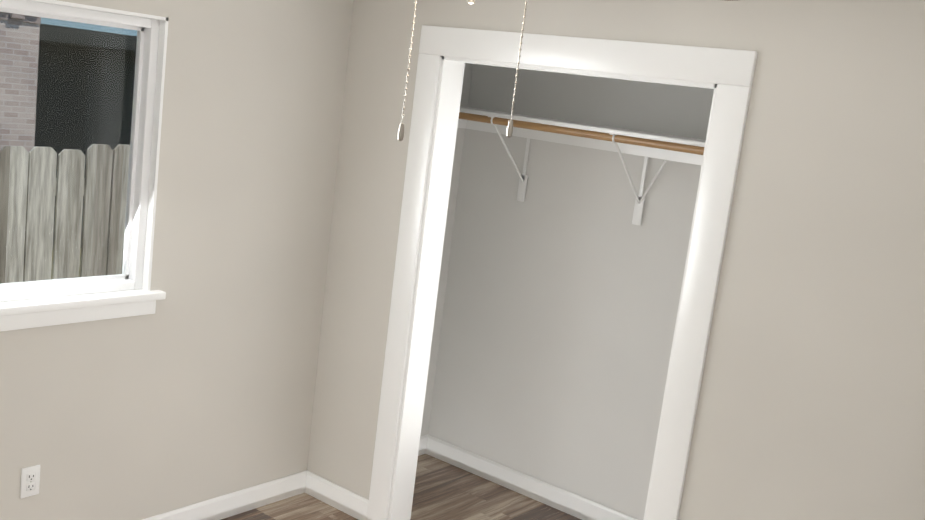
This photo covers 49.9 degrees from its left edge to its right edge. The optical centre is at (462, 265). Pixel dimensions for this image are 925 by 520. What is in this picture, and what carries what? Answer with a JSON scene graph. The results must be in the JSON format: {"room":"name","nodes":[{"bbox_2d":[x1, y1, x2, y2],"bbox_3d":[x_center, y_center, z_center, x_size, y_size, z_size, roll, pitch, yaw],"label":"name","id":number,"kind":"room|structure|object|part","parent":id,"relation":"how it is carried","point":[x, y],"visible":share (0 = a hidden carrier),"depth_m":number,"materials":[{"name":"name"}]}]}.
{"room":"empty bedroom","nodes":[
{"label":"empty bedroom","id":0,"kind":"room"},
{"bbox_2d":[0,0,353,519],"bbox_3d":[-1.497,-0.049,3.533,0.160,2.440,4.670,15,13,37],"label":"wall","id":1,"kind":"structure","parent":0,"point":[198,386],"depth_m":4.02,"materials":[{"name":"beige paint"}]},
{"bbox_2d":[20,465,39,497],"bbox_3d":[-1.561,0.782,3.593,0.009,0.114,0.070,15,13,37],"label":"electrical outlet","id":2,"kind":"object","parent":1,"relation":"attached to","point":[30,479],"visible":1,"depth_m":3.59,"materials":[{"name":"white plastic"}]},
{"bbox_2d":[0,0,168,331],"bbox_3d":[-1.646,-0.323,3.187,0.165,1.120,1.590,15,13,37],"label":"window","id":3,"kind":"structure","parent":1,"relation":"in","point":[127,292],"depth_m":3.67,"materials":[{"name":"white"}]},
{"bbox_2d":[142,471,305,519],"bbox_3d":[-1.846,1.137,3.342,0.014,0.105,3.550,15,13,37],"label":"baseboard","id":4,"kind":"structure","parent":1,"relation":"attached to","point":[234,503],"depth_m":4.41,"materials":[{"name":"white wood"}]},
{"bbox_2d":[221,454,580,519],"bbox_3d":[-0.021,1.622,2.486,4.380,0.100,4.670,15,13,37],"label":"floor","id":5,"kind":"structure","parent":0,"point":[443,490],"depth_m":4.81,"materials":[{"name":"wood"}]},
{"bbox_2d":[418,434,429,455],"bbox_3d":[-0.430,0.995,5.111,0.014,0.105,0.730,15,13,37],"label":"baseboard","id":6,"kind":"structure","parent":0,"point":[422,446],"depth_m":5.37,"materials":[{"name":"white wood"}]},
{"bbox_2d":[420,63,713,519],"bbox_3d":[0.414,0.122,3.900,2.420,2.440,0.004,15,13,37],"label":"wall","id":7,"kind":"structure","parent":0,"point":[558,296],"depth_m":3.88,"materials":[{"name":"paint"}]},
{"bbox_2d":[426,435,637,519],"bbox_3d":[0.688,1.204,4.718,2.300,0.105,0.014,15,13,37],"label":"baseboard","id":8,"kind":"structure","parent":7,"relation":"attached to","point":[582,508],"depth_m":5.01,"materials":[{"name":"white wood"}]},
{"bbox_2d":[457,106,705,225],"bbox_3d":[0.657,-0.348,4.149,2.296,0.419,0.746,15,13,37],"label":"closet shelf","id":9,"kind":"object","parent":7,"relation":"attached to","point":[656,145],"visible":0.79,"depth_m":4.46,"materials":[{"name":"white"}]},
{"bbox_2d":[307,0,924,519],"bbox_3d":[1.021,0.297,3.342,4.100,2.440,0.130,15,13,37],"label":"wall","id":10,"kind":"structure","parent":0,"point":[811,400],"depth_m":3.23,"materials":[{"name":"beige paint"}]},
{"bbox_2d":[306,470,368,519],"bbox_3d":[-0.574,1.071,4.588,0.395,0.105,0.014,15,13,37],"label":"baseboard","id":11,"kind":"structure","parent":10,"relation":"attached to","point":[340,498],"depth_m":4.58,"materials":[{"name":"white wood"}]},
{"bbox_2d":[367,25,757,519],"bbox_3d":[0.304,0.231,3.901,1.445,2.200,0.153,15,13,37],"label":"trim","id":12,"kind":"structure","parent":10,"relation":"attached to","point":[446,54],"depth_m":3.79,"materials":[{"name":"white wood"}]},
{"bbox_3d":[0.286,-0.860,2.041,4.380,0.100,4.670,15,13,37],"label":"ceiling","id":13,"kind":"structure","parent":0,"visible":0},
{"bbox_2d":[398,0,733,140],"bbox_3d":[0.035,-0.493,1.764,1.239,0.580,1.256,15,13,37],"label":"fan","id":14,"kind":"object","parent":13,"relation":"hanging from","point":[508,134],"visible":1,"depth_m":1.83,"materials":[{"name":"white metal"}]},
{"bbox_3d":[0.022,-0.533,1.797,0.214,0.122,0.214,15,13,37],"label":"light globe","id":15,"kind":"part","parent":14,"relation":"part of","materials":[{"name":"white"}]},
{"label":"outside","id":16,"kind":"structure","parent":0,"visible":0},
{"bbox_2d":[51,248,106,279],"bbox_3d":[-16.315,-2.573,16.900,39.839,0.200,80.000,15,13,37],"label":"yard","id":17,"kind":"structure","parent":16,"point":[79,266],"depth_m":10.57,"materials":[{"name":"green plant"}]},
{"bbox_2d":[0,12,40,152],"bbox_3d":[-11.014,-3.116,2.907,7.045,7.050,16.870,15,13,37],"label":"brick wall","id":18,"kind":"structure","parent":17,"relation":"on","point":[20,126],"depth_m":7.53,"materials":[{"name":"brick"}]},
{"bbox_2d":[0,144,129,283],"bbox_3d":[-2.561,0.313,4.546,0.146,1.820,11.538,15,13,37],"label":"fence","id":19,"kind":"object","parent":17,"relation":"on","point":[40,217],"depth_m":4.96,"materials":[{"name":"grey wood"}]},
{"bbox_2d":[34,18,136,249],"bbox_3d":[-3.377,-2.771,16.669,7.020,3.400,13.000,15,13,37],"label":"house","id":20,"kind":"structure","parent":17,"relation":"on","point":[100,55],"depth_m":10.89,"materials":[{"name":"grey"}]}
]}

